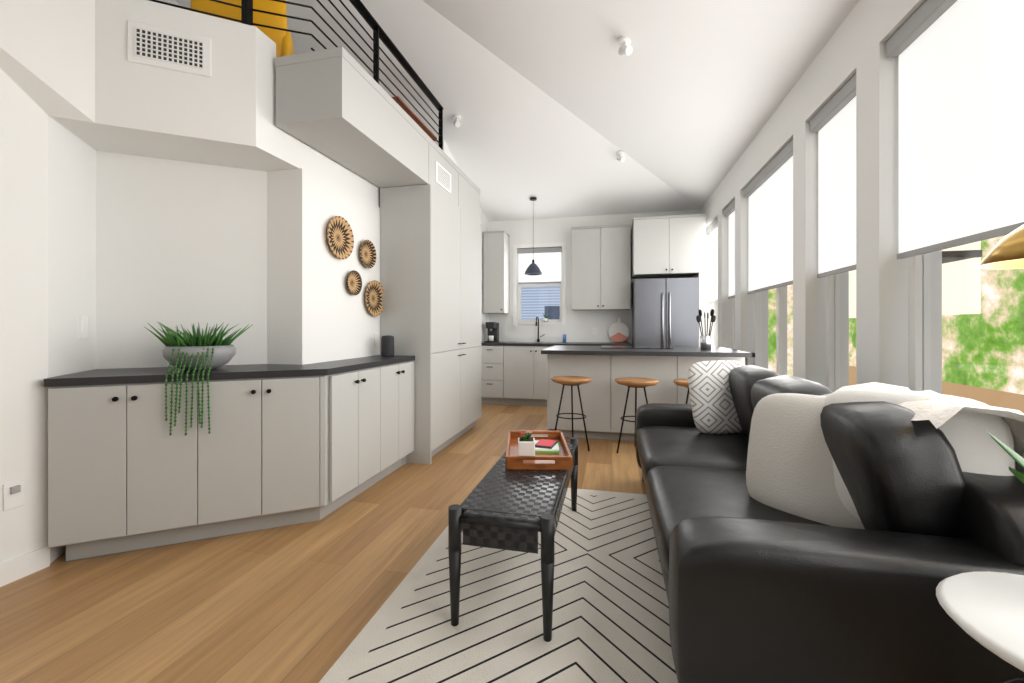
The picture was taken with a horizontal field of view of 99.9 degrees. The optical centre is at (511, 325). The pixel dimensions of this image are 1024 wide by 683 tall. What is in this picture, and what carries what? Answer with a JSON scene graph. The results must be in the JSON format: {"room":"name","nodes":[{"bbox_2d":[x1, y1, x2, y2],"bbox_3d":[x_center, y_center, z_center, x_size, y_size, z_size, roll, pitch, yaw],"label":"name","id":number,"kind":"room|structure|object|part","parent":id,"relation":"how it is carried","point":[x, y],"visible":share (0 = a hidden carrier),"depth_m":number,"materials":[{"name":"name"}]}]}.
{"room":"living room","nodes":[
{"label":"living room","id":0,"kind":"room"},
{"bbox_2d":[0,0,275,122],"bbox_3d":[-2.418,-1.360,1.897,1.630,0.680,7.000,0,0,13],"label":"wall","id":1,"kind":"structure","parent":0,"point":[58,58],"depth_m":2.17,"materials":[{"name":"white paint"}]},
{"bbox_2d":[127,20,211,76],"bbox_3d":[-1.807,-1.465,2.277,0.360,0.210,0.017,0,0,-24],"label":"air vent","id":2,"kind":"object","parent":1,"relation":"in","point":[154,46],"visible":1,"depth_m":2.27,"materials":[{"name":"white paint"}]},
{"bbox_2d":[148,0,443,149],"bbox_3d":[-1.493,-1.935,3.307,0.983,0.691,2.654,0,0,13],"label":"railing","id":3,"kind":"object","parent":1,"relation":"on","point":[246,7],"visible":0.77,"depth_m":3.18,"materials":[{"name":"black metal"}]},
{"bbox_2d":[275,47,479,222],"bbox_3d":[-0.884,-1.392,3.781,0.457,0.400,2.634,0,0,13],"label":"bulkhead","id":4,"kind":"object","parent":1,"relation":"attached to","point":[340,105],"visible":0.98,"depth_m":2.76,"materials":[{"name":"grey paint"}]},
{"bbox_2d":[152,0,181,8],"bbox_3d":[-3.117,-1.440,2.932,0.200,5.200,9.100,0,0,13],"label":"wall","id":5,"kind":"structure","parent":0,"point":[172,2],"depth_m":3.60,"materials":[{"name":"white paint"}]},
{"bbox_2d":[48,79,379,207],"bbox_3d":[-2.418,-1.130,1.897,1.630,0.220,7.000,0,0,13],"label":"soffit","id":6,"kind":"structure","parent":0,"point":[135,120],"depth_m":2.40,"materials":[{"name":"white paint"}]},
{"bbox_2d":[189,0,293,56],"bbox_3d":[-1.776,-1.717,2.882,0.570,0.959,0.561,0,0,-23],"label":"chair","id":7,"kind":"object","parent":6,"relation":"on","point":[282,40],"visible":0.12,"depth_m":2.71,"materials":[{"name":"yellow fabric"}]},
{"bbox_2d":[392,96,436,140],"bbox_3d":[-1.203,-1.615,4.207,0.650,0.750,0.850,0,0,13],"label":"table","id":8,"kind":"object","parent":6,"relation":"on","point":[412,117],"visible":0.12,"depth_m":4.04,"materials":[{"name":"brown"}]},
{"bbox_2d":[0,98,487,563],"bbox_3d":[-2.193,-1.440,2.820,1.650,5.200,8.900,0,0,13],"label":"wall","id":9,"kind":"structure","parent":0,"point":[119,250],"depth_m":2.58,"materials":[{"name":"white paint"}]},
{"bbox_2d":[3,479,23,510],"bbox_3d":[-2.265,0.770,1.959,0.019,0.120,0.070,0,0,13],"label":"plate","id":10,"kind":"object","parent":9,"relation":"attached to","point":[13,494],"visible":1,"depth_m":1.95,"materials":[{"name":"white paint"}]},
{"bbox_2d":[0,545,49,586],"bbox_3d":[-2.661,1.110,0.269,0.014,0.100,3.718,0,0,13],"label":"baseboard","id":11,"kind":"structure","parent":9,"relation":"attached to","point":[21,566],"depth_m":1.99,"materials":[{"name":"white"}]},
{"bbox_2d":[78,316,87,338],"bbox_3d":[-2.355,0.010,2.363,0.013,0.124,0.074,0,0,-22],"label":"light switch","id":12,"kind":"object","parent":9,"relation":"attached to","point":[83,327],"visible":0.96,"depth_m":2.36,"materials":[{"name":"white paint"}]},
{"bbox_2d":[327,216,353,258],"bbox_3d":[-1.255,-0.640,3.125,0.036,0.310,0.310,0,0,13],"label":"wall basket","id":13,"kind":"object","parent":9,"relation":"attached to","point":[340,237],"depth_m":3.14,"materials":[{"name":"beige wicker"}]},
{"bbox_2d":[346,270,361,294],"bbox_3d":[-1.216,-0.330,3.291,0.036,0.190,0.190,0,0,13],"label":"wall basket","id":14,"kind":"object","parent":9,"relation":"attached to","point":[354,282],"depth_m":3.31,"materials":[{"name":"beige wicker"}]},
{"bbox_2d":[360,240,375,268],"bbox_3d":[-1.173,-0.580,3.476,0.036,0.230,0.230,0,0,13],"label":"wall basket","id":15,"kind":"object","parent":9,"relation":"attached to","point":[367,254],"depth_m":3.50,"materials":[{"name":"beige wicker"}]},
{"bbox_2d":[365,280,383,315],"bbox_3d":[-1.148,-0.230,3.583,0.036,0.300,0.300,0,0,13],"label":"wall basket","id":16,"kind":"object","parent":9,"relation":"attached to","point":[373,295],"depth_m":3.60,"materials":[{"name":"beige wicker"}]},
{"bbox_2d":[374,333,378,346],"bbox_3d":[-1.149,0.117,3.650,0.007,0.115,0.070,0,0,13],"label":"plate","id":17,"kind":"object","parent":9,"relation":"attached to","point":[376,339],"visible":1,"depth_m":3.64,"materials":[{"name":"white paint"}]},
{"bbox_2d":[0,404,645,682],"bbox_3d":[-0.550,1.220,2.489,5.400,0.120,9.400,0,0,13],"label":"floor","id":18,"kind":"structure","parent":0,"point":[300,603],"depth_m":1.89,"materials":[{"name":"brown wood"}]},
{"bbox_2d":[44,364,275,561],"bbox_3d":[-1.933,0.705,2.436,0.960,0.910,0.922,0,0,13],"label":"base cabinet","id":19,"kind":"object","parent":18,"relation":"on","point":[96,416],"depth_m":2.11,"materials":[{"name":"grey wood"}]},
{"bbox_2d":[145,322,251,435],"bbox_3d":[-1.779,0.272,2.449,0.466,0.592,0.510,0,0,13],"label":"succulent","id":20,"kind":"object","parent":19,"relation":"on","point":[194,352],"visible":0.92,"depth_m":2.33,"materials":[{"name":"green plant"}]},
{"bbox_2d":[144,355,414,548],"bbox_3d":[-1.182,0.705,2.750,0.360,0.910,1.874,0,0,13],"label":"base cabinet","id":21,"kind":"object","parent":18,"relation":"on","point":[279,445],"depth_m":2.41,"materials":[{"name":"grey wood"}]},
{"bbox_2d":[381,335,393,356],"bbox_3d":[-1.024,0.163,3.544,0.104,0.172,0.104,0,0,13],"label":"smart speaker","id":22,"kind":"object","parent":21,"relation":"on","point":[387,345],"visible":1,"depth_m":3.50},
{"bbox_2d":[380,184,463,464],"bbox_3d":[-0.826,-0.014,4.010,0.466,2.348,0.734,0,0,13],"label":"tall cabinet","id":23,"kind":"object","parent":18,"relation":"on","point":[431,268],"depth_m":3.68,"materials":[{"name":"grey wood"}]},
{"bbox_2d":[464,211,481,432],"bbox_3d":[-0.662,-0.014,4.716,0.466,2.348,0.714,0,0,13],"label":"tall cabinet","id":24,"kind":"object","parent":18,"relation":"on","point":[472,228],"depth_m":4.68,"materials":[{"name":"grey wood"}]},
{"bbox_2d":[482,344,505,404],"bbox_3d":[-0.252,0.724,6.617,0.403,0.872,0.616,0,0,13],"label":"base cabinet","id":25,"kind":"object","parent":18,"relation":"on","point":[493,355],"depth_m":6.31,"materials":[{"name":"grey wood"}]},
{"bbox_2d":[319,488,677,682],"bbox_3d":[0.305,1.154,1.577,1.720,0.012,2.910,0,0,13],"label":"rug","id":26,"kind":"object","parent":18,"relation":"on","point":[610,619],"visible":0.5,"depth_m":1.71,"materials":[{"name":"beige fabric"}]},
{"bbox_2d":[448,430,577,641],"bbox_3d":[0.083,0.859,2.167,0.436,0.576,1.180,0,0,13],"label":"bench","id":27,"kind":"object","parent":26,"relation":"on","point":[514,500],"visible":1,"depth_m":1.72,"materials":[{"name":"black leather"}]},
{"bbox_2d":[635,360,1023,682],"bbox_3d":[1.200,0.680,2.103,1.064,0.935,2.200,0,0,13],"label":"sofa","id":28,"kind":"object","parent":26,"relation":"on","point":[807,531],"visible":1,"depth_m":1.20,"materials":[{"name":"black leather"}]},
{"bbox_2d":[936,431,1023,682],"bbox_3d":[1.066,0.640,0.728,0.510,1.017,0.424,0,0,13],"label":"round side table","id":29,"kind":"object","parent":26,"relation":"on","point":[985,609],"visible":1,"depth_m":0.82,"materials":[{"name":"white paint"}]},
{"bbox_2d":[506,344,565,405],"bbox_3d":[0.382,0.724,6.470,0.899,0.872,0.616,0,0,13],"label":"base cabinet","id":30,"kind":"object","parent":18,"relation":"on","point":[514,370],"depth_m":6.20,"materials":[{"name":"grey wood"}]},
{"bbox_2d":[482,340,631,345],"bbox_3d":[0.630,0.269,6.411,2.216,0.038,0.618,0,0,13],"label":"countertop","id":31,"kind":"structure","parent":30,"relation":"on","point":[500,341],"depth_m":6.52,"materials":[{"name":"black stone"}]},
{"bbox_2d":[484,322,498,342],"bbox_3d":[-0.308,0.094,6.622,0.160,0.310,0.280,0,0,13],"label":"coffee machine","id":32,"kind":"object","parent":31,"relation":"on","point":[493,331],"visible":1,"depth_m":6.62,"materials":[{"name":"black plastic"}]},
{"bbox_2d":[609,319,628,341],"bbox_3d":[1.598,0.067,6.428,0.300,0.356,0.076,0,0,13],"label":"round cutting board","id":33,"kind":"object","parent":31,"relation":"on","point":[618,331],"visible":1,"depth_m":6.42,"materials":[{"name":"white stone"}]},
{"bbox_2d":[551,376,591,450],"bbox_3d":[0.569,0.828,4.124,0.390,0.668,0.344,0,0,13],"label":"stool","id":34,"kind":"object","parent":18,"relation":"on","point":[572,381],"visible":1,"depth_m":4.05,"materials":[{"name":"brown wood"}]},
{"bbox_2d":[545,353,612,439],"bbox_3d":[0.775,0.720,4.810,0.647,0.880,0.838,0,0,13],"label":"base cabinet","id":35,"kind":"object","parent":18,"relation":"on","point":[603,393],"depth_m":4.40,"materials":[{"name":"grey wood"}]},
{"bbox_2d":[541,345,754,356],"bbox_3d":[1.351,0.260,4.583,1.936,0.040,1.080,0,0,13],"label":"countertop","id":36,"kind":"structure","parent":35,"relation":"on","point":[582,351],"depth_m":4.18,"materials":[{"name":"black stone"}]},
{"bbox_2d":[601,346,672,348],"bbox_3d":[1.369,0.236,4.784,0.740,0.008,0.500,0,0,13],"label":"cooktop","id":37,"kind":"object","parent":36,"relation":"in","point":[602,347],"depth_m":4.64,"materials":[{"name":"black glass"}]},
{"bbox_2d":[696,309,715,349],"bbox_3d":[1.952,0.035,4.328,0.187,0.409,0.172,0,0,13],"label":"utensil crock","id":38,"kind":"object","parent":36,"relation":"on","point":[705,342],"visible":1,"depth_m":4.30,"materials":[{"name":"silver metal"}]},
{"bbox_2d":[566,344,629,345],"bbox_3d":[1.265,0.724,6.264,0.914,0.872,0.616,0,0,13],"label":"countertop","id":39,"kind":"structure","parent":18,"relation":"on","point":[566,344],"depth_m":5.96,"materials":[{"name":"black stone"}]},
{"bbox_2d":[615,377,658,452],"bbox_3d":[1.153,0.828,3.988,0.390,0.668,0.344,0,0,13],"label":"stool","id":40,"kind":"object","parent":18,"relation":"on","point":[629,382],"visible":0.79,"depth_m":3.93,"materials":[{"name":"brown wood"}]},
{"bbox_2d":[613,357,676,440],"bbox_3d":[1.396,0.720,4.666,0.628,0.880,0.838,0,0,13],"label":"base cabinet","id":41,"kind":"object","parent":18,"relation":"on","point":[663,369],"depth_m":4.27,"materials":[{"name":"grey wood"}]},
{"bbox_2d":[632,272,706,346],"bbox_3d":[2.157,0.231,5.987,0.910,1.858,0.752,0,0,13],"label":"fridge","id":42,"kind":"object","parent":18,"relation":"on","point":[664,311],"depth_m":5.67,"materials":[{"name":"silver metal"}]},
{"bbox_3d":[2.563,0.231,5.932,0.095,1.858,0.676,0,0,13],"label":"fridge cabinet panel","id":43,"kind":"part","parent":42,"relation":"part of","materials":[{"name":"white wood"}]},
{"bbox_2d":[673,379,688,403],"bbox_3d":[1.664,0.828,3.890,0.390,0.668,0.344,0,0,13],"label":"stool","id":44,"kind":"object","parent":18,"relation":"on","point":[682,382],"visible":0.21,"depth_m":3.85,"materials":[{"name":"brown wood"}]},
{"bbox_2d":[677,357,747,403],"bbox_3d":[2.008,0.720,4.524,0.629,0.880,0.838,0,0,13],"label":"base cabinet","id":45,"kind":"object","parent":18,"relation":"on","point":[684,364],"depth_m":4.17,"materials":[{"name":"grey wood"}]},
{"bbox_2d":[977,224,1023,268],"bbox_3d":[1.355,0.373,0.971,0.330,1.575,0.485,0,0,13],"label":"arc floor lamp","id":46,"kind":"object","parent":18,"relation":"on","point":[1006,252],"visible":1,"depth_m":1.09,"materials":[{"name":"gold metal"}]},
{"bbox_2d":[175,0,858,221],"bbox_3d":[-0.611,-2.530,2.452,5.300,1.855,9.300,0,0,13],"label":"ceiling","id":47,"kind":"structure","parent":0,"point":[685,98],"depth_m":3.90,"materials":[{"name":"white paint"}]},
{"bbox_2d":[453,114,460,127],"bbox_3d":[-0.607,-2.246,4.741,0.102,0.146,0.121,0,0,13],"label":"ceiling spotlight","id":48,"kind":"object","parent":47,"relation":"attached to","point":[456,118],"visible":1,"depth_m":4.71,"materials":[{"name":"white paint"}]},
{"bbox_2d":[524,197,542,275],"bbox_3d":[0.307,-1.297,6.222,0.270,1.105,0.270,0,0,13],"label":"pendant lamp","id":49,"kind":"object","parent":47,"relation":"hanging from","point":[533,269],"visible":1,"depth_m":6.16,"materials":[{"name":"black metal"}]},
{"bbox_2d":[617,150,625,161],"bbox_3d":[1.303,-2.016,5.138,0.102,0.146,0.121,0,0,13],"label":"ceiling spotlight","id":50,"kind":"object","parent":47,"relation":"attached to","point":[620,153],"visible":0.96,"depth_m":5.11,"materials":[{"name":"white paint"}]},
{"bbox_2d":[618,36,632,54],"bbox_3d":[0.829,-2.033,3.144,0.102,0.146,0.121,0,0,13],"label":"ceiling spotlight","id":51,"kind":"object","parent":47,"relation":"attached to","point":[624,42],"visible":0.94,"depth_m":3.13,"materials":[{"name":"white paint"}]},
{"bbox_2d":[488,210,699,343],"bbox_3d":[0.396,-1.440,6.889,4.850,5.200,0.200,0,0,13],"label":"wall","id":52,"kind":"structure","parent":0,"point":[558,230],"depth_m":6.68,"materials":[{"name":"white paint"}]},
{"bbox_2d":[483,231,509,313],"bbox_3d":[-0.245,-0.825,6.739,0.336,1.250,0.376,0,0,13],"label":"upper cabinet","id":53,"kind":"object","parent":52,"relation":"attached to","point":[495,272],"visible":1,"depth_m":6.59,"materials":[{"name":"grey wood"}]},
{"bbox_2d":[513,242,565,325],"bbox_3d":[0.442,-0.650,6.843,0.840,1.300,0.170,0,0,13],"label":"window","id":54,"kind":"structure","parent":52,"relation":"in","point":[550,262],"depth_m":6.82,"materials":[{"name":"white glass"}]},
{"bbox_2d":[571,224,630,309],"bbox_3d":[1.318,-0.845,6.375,0.846,1.210,0.376,0,0,13],"label":"upper cabinet","id":55,"kind":"object","parent":52,"relation":"attached to","point":[601,267],"visible":1,"depth_m":6.21,"materials":[{"name":"grey wood"}]},
{"bbox_2d":[631,214,705,278],"bbox_3d":[2.164,-1.085,6.029,0.921,0.770,0.666,0,0,13],"label":"upper cabinet","id":56,"kind":"object","parent":52,"relation":"attached to","point":[673,246],"visible":0.96,"depth_m":5.74,"materials":[{"name":"grey wood"}]},
{"bbox_2d":[700,0,941,393],"bbox_3d":[1.872,-1.440,1.978,0.250,5.200,9.100,0,0,13],"label":"wall","id":57,"kind":"structure","parent":0,"point":[866,30],"depth_m":2.32,"materials":[{"name":"white paint"}]},
{"bbox_2d":[706,217,717,346],"bbox_3d":[2.678,-0.440,5.589,0.176,1.840,0.800,0,0,13],"label":"window","id":58,"kind":"structure","parent":57,"relation":"in","point":[712,229],"depth_m":5.75,"materials":[{"name":"white"}]},
{"bbox_2d":[724,199,734,348],"bbox_3d":[2.479,-0.440,4.737,0.176,1.840,0.550,0,0,13],"label":"window","id":59,"kind":"structure","parent":57,"relation":"in","point":[729,210],"depth_m":4.87,"materials":[{"name":"white"}]},
{"bbox_2d":[743,139,792,375],"bbox_3d":[2.227,-0.440,3.651,0.176,1.840,1.280,0,0,13],"label":"window","id":60,"kind":"structure","parent":57,"relation":"in","point":[768,190],"depth_m":3.63,"materials":[{"name":"white fabric"}]},
{"bbox_2d":[810,74,855,391],"bbox_3d":[1.967,-0.440,2.535,0.176,1.840,0.610,0,0,13],"label":"window","id":61,"kind":"structure","parent":57,"relation":"in","point":[833,122],"depth_m":2.63,"materials":[{"name":"white fabric"}]},
{"bbox_2d":[886,0,1023,411],"bbox_3d":[1.710,-0.440,1.430,0.176,1.840,1.260,0,0,13],"label":"window","id":62,"kind":"structure","parent":57,"relation":"in","point":[961,122],"depth_m":1.70,"materials":[{"name":"white fabric"}]},
{"label":"outside","id":63,"kind":"structure","parent":0,"visible":0},
{"bbox_2d":[521,286,559,318],"bbox_3d":[2.238,-0.840,9.182,8.200,8.000,0.100,0,0,13],"label":"facade","id":64,"kind":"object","parent":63,"point":[533,302],"depth_m":9.61,"materials":[{"name":"blue"}]},
{"bbox_2d":[768,284,792,375],"bbox_3d":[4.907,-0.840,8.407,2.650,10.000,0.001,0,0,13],"label":"garden","id":65,"kind":"object","parent":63,"point":[772,342],"depth_m":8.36,"materials":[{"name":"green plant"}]},
{"bbox_2d":[849,235,1023,394],"bbox_3d":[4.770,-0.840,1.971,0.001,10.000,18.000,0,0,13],"label":"tree","id":66,"kind":"object","parent":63,"point":[1004,359],"depth_m":4.91,"materials":[{"name":"green plant"}]},
{"bbox_2d":[849,241,1023,413],"bbox_3d":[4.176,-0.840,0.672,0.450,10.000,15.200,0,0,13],"label":"neighboring building","id":67,"kind":"structure","parent":63,"point":[950,387],"depth_m":5.09,"materials":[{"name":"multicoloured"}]}
]}

